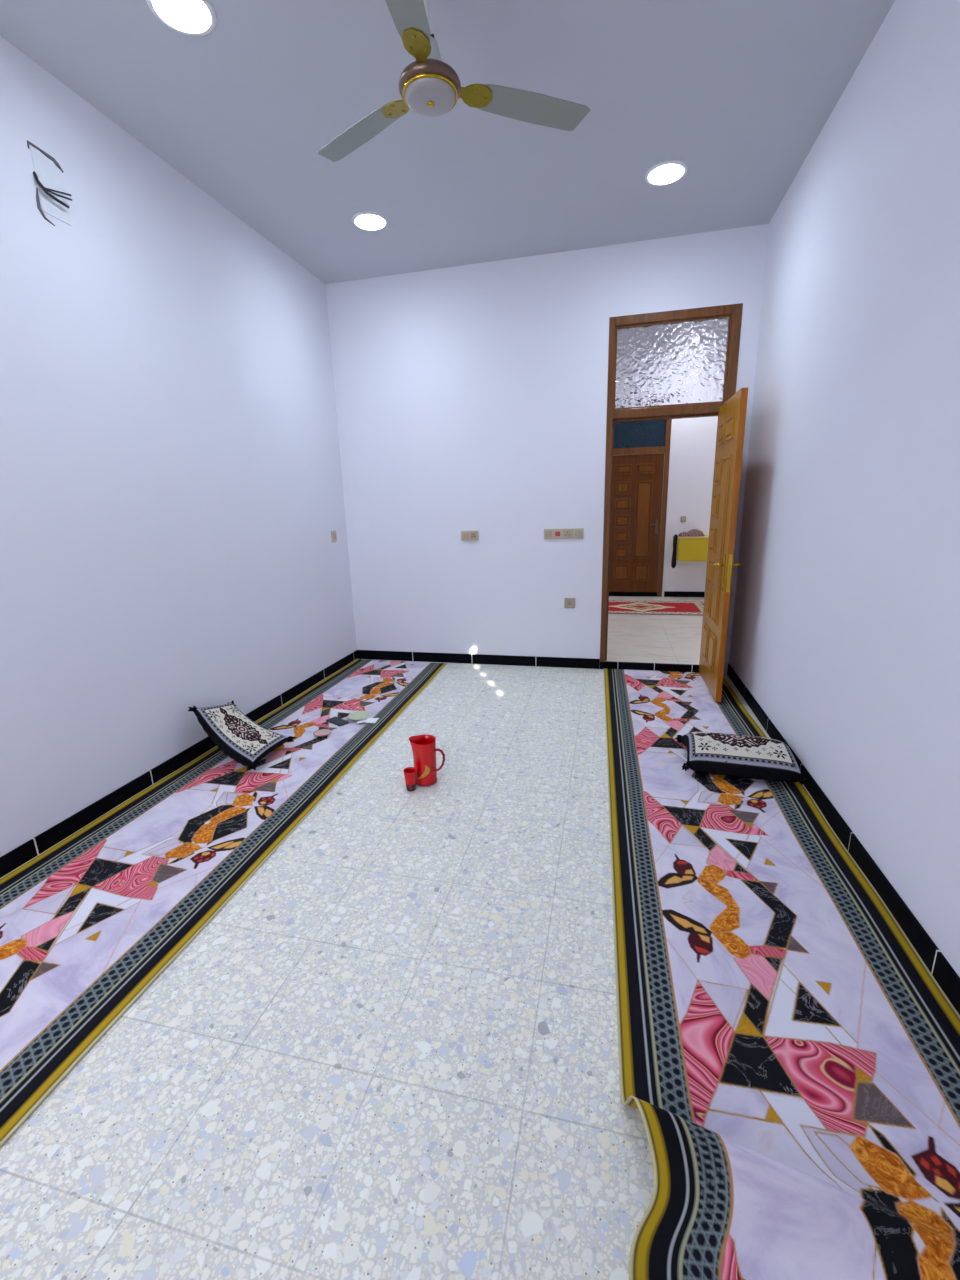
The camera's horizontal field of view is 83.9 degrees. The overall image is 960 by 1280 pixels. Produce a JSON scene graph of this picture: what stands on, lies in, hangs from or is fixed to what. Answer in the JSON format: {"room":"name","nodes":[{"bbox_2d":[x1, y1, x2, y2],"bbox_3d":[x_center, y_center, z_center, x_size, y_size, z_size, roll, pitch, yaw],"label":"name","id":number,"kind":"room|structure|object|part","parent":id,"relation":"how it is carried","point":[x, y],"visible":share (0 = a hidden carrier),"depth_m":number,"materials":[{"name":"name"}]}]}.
{"room":"traditional dwelling","nodes":[
{"label":"traditional dwelling","id":0,"kind":"room"},
{"bbox_2d":[0,35,356,856],"bbox_3d":[-1.951,-0.631,2.147,0.150,3.326,5.953,2,14,13],"label":"wall","id":1,"kind":"structure","parent":0,"point":[172,496],"depth_m":2.70,"materials":[{"name":"paint"}]},
{"bbox_2d":[27,140,71,225],"bbox_3d":[-1.801,-1.898,2.249,0.036,0.278,0.159,2,14,13],"label":"wires","id":2,"kind":"object","parent":1,"relation":"attached to","point":[47,172],"visible":1,"depth_m":2.24,"materials":[{"name":"plastic"}]},
{"bbox_2d":[0,650,357,877],"bbox_3d":[-1.832,0.824,2.493,0.010,0.090,5.653,2,14,13],"label":"baseboard","id":3,"kind":"structure","parent":1,"relation":"attached to","point":[32,848],"depth_m":2.71,"materials":[{"name":"black tile"}]},
{"bbox_2d":[331,531,336,542],"bbox_3d":[-1.268,-0.899,4.638,0.016,0.098,0.076,2,14,13],"label":"switch plate","id":4,"kind":"object","parent":1,"relation":"attached to","point":[333,533],"visible":1,"depth_m":4.62,"materials":[{"name":"beige plastic"}]},
{"bbox_2d":[0,659,769,1279],"bbox_3d":[-0.233,0.992,2.076,3.623,0.120,5.823,2,14,13],"label":"floor","id":5,"kind":"structure","parent":0,"point":[391,1053],"depth_m":1.40,"materials":[{"name":"tile"}]},
{"bbox_2d":[0,659,447,1147],"bbox_3d":[-1.183,0.722,2.972,1.016,0.016,4.306,2,14,13],"label":"runner rug","id":6,"kind":"object","parent":5,"relation":"on","point":[89,922],"visible":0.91,"depth_m":2.13,"materials":[{"name":"multicoloured fabric"}]},
{"bbox_2d":[188,700,295,769],"bbox_3d":[-1.396,0.510,3.114,0.480,0.320,0.466,2,14,13],"label":"cushion","id":7,"kind":"object","parent":6,"relation":"on","point":[240,738],"visible":1,"depth_m":3.04,"materials":[{"name":"white fabric"}]},
{"bbox_2d":[403,767,416,791],"bbox_3d":[-0.354,0.713,2.724,0.068,0.109,0.068,2,14,13],"label":"cup","id":8,"kind":"object","parent":5,"relation":"on","point":[409,772],"visible":1,"depth_m":2.71,"materials":[{"name":"red plastic"}]},
{"bbox_2d":[409,734,444,786],"bbox_3d":[-0.278,0.630,2.770,0.128,0.242,0.172,-12,18,-37],"label":"jug","id":9,"kind":"object","parent":5,"relation":"on","point":[424,749],"visible":0.96,"depth_m":2.74,"materials":[{"name":"red plastic"}]},
{"bbox_2d":[418,765,429,778],"bbox_3d":[-0.291,0.679,2.741,0.069,0.082,0.011,0,14,5],"label":"print","id":10,"kind":"object","parent":9,"relation":"on","point":[423,770],"depth_m":2.74},
{"bbox_3d":[-0.208,0.621,2.750,0.062,0.133,0.018,5,15,24],"label":"handle","id":11,"kind":"part","parent":9,"relation":"part of","materials":[{"name":"red plastic"}]},
{"bbox_2d":[600,661,698,671],"bbox_3d":[1.486,0.231,4.534,0.916,0.065,0.028,2,14,13],"label":"threshold","id":12,"kind":"object","parent":5,"relation":"on","point":[607,664],"visible":0.84,"depth_m":4.53,"materials":[{"name":"black stone"}]},
{"bbox_2d":[603,668,959,1279],"bbox_3d":[1.049,0.733,2.446,0.992,0.127,4.342,2,14,13],"label":"runner rug","id":13,"kind":"object","parent":5,"relation":"on","point":[789,1057],"visible":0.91,"depth_m":1.44,"materials":[{"name":"multicoloured fabric"}]},
{"bbox_2d":[675,732,807,783],"bbox_3d":[1.368,0.593,2.856,0.580,0.160,0.507,2,14,13],"label":"cushion","id":14,"kind":"object","parent":13,"relation":"on","point":[752,757],"visible":1,"depth_m":2.72,"materials":[{"name":"white fabric"}]},
{"bbox_2d":[0,0,894,283],"bbox_3d":[-0.309,-2.249,1.328,3.623,0.120,5.953,2,14,13],"label":"ceiling","id":15,"kind":"structure","parent":0,"point":[740,93],"depth_m":2.50,"materials":[{"name":"paint"}]},
{"bbox_2d":[146,0,216,35],"bbox_3d":[-1.096,-2.315,1.964,0.233,0.018,0.233,2,14,13],"label":"recessed light","id":16,"kind":"object","parent":15,"relation":"in","point":[188,17],"visible":1,"depth_m":1.98,"materials":[{"name":"white"}]},
{"bbox_2d":[352,211,387,230],"bbox_3d":[-0.711,-2.699,3.450,0.233,0.018,0.233,2,14,13],"label":"recessed light","id":17,"kind":"object","parent":15,"relation":"in","point":[367,220],"visible":1,"depth_m":3.42,"materials":[{"name":"white plastic"}]},
{"bbox_2d":[355,215,384,229],"bbox_3d":[-0.711,-2.698,3.451,0.187,0.016,0.187,2,14,13],"label":"diffuser","id":18,"kind":"object","parent":17,"relation":"attached to","point":[365,222],"depth_m":3.43,"materials":[{"name":"white plastic"}]},
{"bbox_2d":[318,0,589,161],"bbox_3d":[-0.220,-2.080,1.742,1.115,0.412,0.999,2,14,13],"label":"ceiling fan","id":19,"kind":"object","parent":15,"relation":"hanging from","point":[429,86],"visible":1,"depth_m":1.94,"materials":[{"name":"metal"}]},
{"bbox_3d":[-0.484,-2.026,2.138,0.460,0.022,0.121,9,18,37],"label":"blade","id":20,"kind":"part","parent":19,"relation":"part of","materials":[{"name":"metal"}]},
{"bbox_3d":[-0.234,-1.877,1.516,0.121,0.022,0.460,0,14,7],"label":"blade","id":21,"kind":"part","parent":19,"relation":"part of","materials":[{"name":"metal"}]},
{"bbox_3d":[-0.183,-2.151,1.850,0.017,0.171,0.017,2,14,13],"label":"down rod","id":22,"kind":"part","parent":19,"relation":"part of","materials":[{"name":"metal"}]},
{"bbox_3d":[0.193,-2.016,2.021,0.460,0.022,0.121,-7,15,-20],"label":"blade","id":23,"kind":"part","parent":19,"relation":"part of","materials":[{"name":"metal"}]},
{"bbox_2d":[645,160,687,185],"bbox_3d":[1.057,-2.645,3.034,0.233,0.018,0.233,2,14,13],"label":"recessed light","id":24,"kind":"object","parent":15,"relation":"in","point":[666,172],"visible":1,"depth_m":3.01,"materials":[{"name":"white"}]},
{"bbox_2d":[649,164,683,183],"bbox_3d":[1.057,-2.644,3.034,0.187,0.016,0.187,2,14,13],"label":"diffuser","id":25,"kind":"object","parent":24,"relation":"attached to","point":[659,173],"depth_m":3.01,"materials":[{"name":"white plastic"}]},
{"bbox_2d":[325,224,768,673],"bbox_3d":[0.407,-1.283,4.481,3.323,3.326,0.150,2,14,13],"label":"wall","id":26,"kind":"structure","parent":0,"point":[470,397],"depth_m":4.39,"materials":[{"name":"paint"}]},
{"bbox_2d":[461,530,478,540],"bbox_3d":[-0.089,-0.902,4.612,0.157,0.086,0.018,2,14,13],"label":"double switch plate","id":27,"kind":"object","parent":26,"relation":"attached to","point":[473,535],"visible":1,"depth_m":4.61,"materials":[{"name":"beige plastic"}]},
{"bbox_2d":[470,532,476,538],"bbox_3d":[-0.055,-0.900,4.600,0.056,0.058,0.004,2,14,13],"label":"socket","id":28,"kind":"object","parent":27,"relation":"attached to","point":[473,535],"depth_m":4.60,"materials":[{"name":"beige plastic"}]},
{"bbox_2d":[358,650,599,668],"bbox_3d":[-0.070,0.173,4.889,2.275,0.090,0.010,2,14,13],"label":"baseboard","id":29,"kind":"structure","parent":26,"relation":"attached to","point":[587,663],"depth_m":4.86,"materials":[{"name":"black stone"}]},
{"bbox_2d":[544,528,583,538],"bbox_3d":[0.696,-0.882,4.425,0.320,0.082,0.018,2,14,13],"label":"switch plate","id":30,"kind":"object","parent":26,"relation":"attached to","point":[575,533],"visible":1,"depth_m":4.42,"materials":[{"name":"beige plastic"}]},
{"bbox_2d":[563,530,572,536],"bbox_3d":[0.727,-0.879,4.414,0.080,0.058,0.004,2,14,13],"label":"socket","id":31,"kind":"object","parent":30,"relation":"attached to","point":[566,533],"depth_m":4.41,"materials":[{"name":"beige plastic"}]},
{"bbox_2d":[564,598,574,607],"bbox_3d":[0.765,-0.314,4.554,0.090,0.088,0.018,2,14,13],"label":"wall socket","id":32,"kind":"object","parent":26,"relation":"attached to","point":[568,602],"visible":1,"depth_m":4.55,"materials":[{"name":"beige plastic"}]},
{"bbox_2d":[600,303,747,701],"bbox_3d":[1.371,-0.994,3.891,0.916,2.715,0.848,2,14,13],"label":"door","id":33,"kind":"structure","parent":26,"relation":"in","point":[675,364],"depth_m":3.94,"materials":[{"name":"brown wood"}]},
{"bbox_3d":[1.416,-2.053,3.981,0.787,0.570,0.008,2,14,13],"label":"transom pane","id":34,"kind":"part","parent":33,"relation":"part of","materials":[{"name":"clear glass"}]},
{"bbox_3d":[1.615,-0.517,3.627,0.058,0.021,0.120,2,14,13],"label":"lever","id":35,"kind":"part","parent":33,"relation":"part of","materials":[{"name":"gold metal"}]},
{"bbox_3d":[1.635,-0.453,3.585,0.008,0.245,0.038,2,14,13],"label":"handle plate","id":36,"kind":"part","parent":33,"relation":"part of","materials":[{"name":"gold metal"}]},
{"bbox_3d":[1.644,-0.440,3.519,0.023,0.250,0.003,2,14,13],"label":"latch plate","id":37,"kind":"part","parent":33,"relation":"part of","materials":[{"name":"gold metal"}]},
{"bbox_2d":[605,596,703,664],"bbox_3d":[2.137,-0.140,6.187,4.800,0.185,3.567,2,14,13],"label":"floor","id":38,"kind":"structure","parent":0,"point":[642,638],"depth_m":5.41,"materials":[{"name":"tile"}]},
{"bbox_2d":[608,600,703,615],"bbox_3d":[2.089,-0.430,6.945,1.680,0.008,0.940,2,14,13],"label":"rug","id":39,"kind":"object","parent":38,"relation":"on","point":[615,606],"visible":0.75,"depth_m":6.86,"materials":[{"name":"red fabric"}]},
{"bbox_2d":[662,416,717,596],"bbox_3d":[2.486,-2.136,7.400,4.800,3.206,0.150,2,14,13],"label":"wall","id":40,"kind":"structure","parent":0,"point":[693,440],"depth_m":7.26,"materials":[{"name":"paint"}]},
{"bbox_2d":[609,419,671,596],"bbox_3d":[2.157,-1.849,7.487,0.877,2.495,0.138,2,14,13],"label":"door","id":41,"kind":"structure","parent":40,"relation":"in","point":[641,449],"depth_m":7.45,"materials":[{"name":"brown wood"}]},
{"bbox_3d":[2.131,-2.817,7.259,0.772,0.405,0.010,2,14,13],"label":"transom pane","id":42,"kind":"part","parent":41,"relation":"part of","materials":[{"name":"teal glass"}]},
{"bbox_3d":[2.430,-1.577,7.450,0.103,0.200,0.063,2,14,13],"label":"handle","id":43,"kind":"part","parent":41,"relation":"part of","materials":[{"name":"brown metal"}]},
{"bbox_2d":[680,516,685,521],"bbox_3d":[2.802,-1.668,7.356,0.073,0.078,0.014,2,14,13],"label":"wall socket","id":44,"kind":"object","parent":40,"relation":"attached to","point":[683,518],"visible":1,"depth_m":7.35,"materials":[{"name":"beige plastic"}]},
{"bbox_2d":[664,591,704,596],"bbox_3d":[3.670,-0.627,7.415,2.113,0.078,0.010,2,14,13],"label":"baseboard","id":45,"kind":"structure","parent":40,"relation":"attached to","point":[666,593],"depth_m":7.59,"materials":[{"name":"black stone"}]},
{"bbox_2d":[676,535,708,560],"bbox_3d":[3.115,-1.244,7.230,0.857,0.325,0.314,2,14,13],"label":"upper cabinet","id":46,"kind":"object","parent":40,"relation":"attached to","point":[688,548],"visible":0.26,"depth_m":7.14,"materials":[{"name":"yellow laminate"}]},
{"bbox_2d":[671,534,677,567],"bbox_3d":[2.659,-1.212,7.294,0.066,0.459,0.066,2,14,13],"label":"hanging bag","id":47,"kind":"object","parent":46,"relation":"hanging from","point":[675,537],"visible":1,"depth_m":7.28,"materials":[{"name":"black fabric"}]},
{"bbox_2d":[678,529,704,536],"bbox_3d":[2.867,-1.455,7.234,0.344,0.093,0.213,2,14,13],"label":"scarf","id":48,"kind":"object","parent":46,"relation":"on","point":[694,532],"visible":1,"depth_m":7.17,"materials":[{"name":"pink fabric"}]},
{"bbox_2d":[729,0,959,976],"bbox_3d":[1.427,-0.526,1.347,0.150,3.326,5.953,2,14,13],"label":"wall","id":49,"kind":"structure","parent":0,"point":[846,627],"depth_m":2.09,"materials":[{"name":"paint"}]},
{"bbox_2d":[727,664,959,1014],"bbox_3d":[1.391,0.924,1.730,0.010,0.090,5.653,2,14,13],"label":"baseboard","id":50,"kind":"structure","parent":49,"relation":"attached to","point":[935,961],"depth_m":1.92,"materials":[{"name":"black tile"}]}
]}

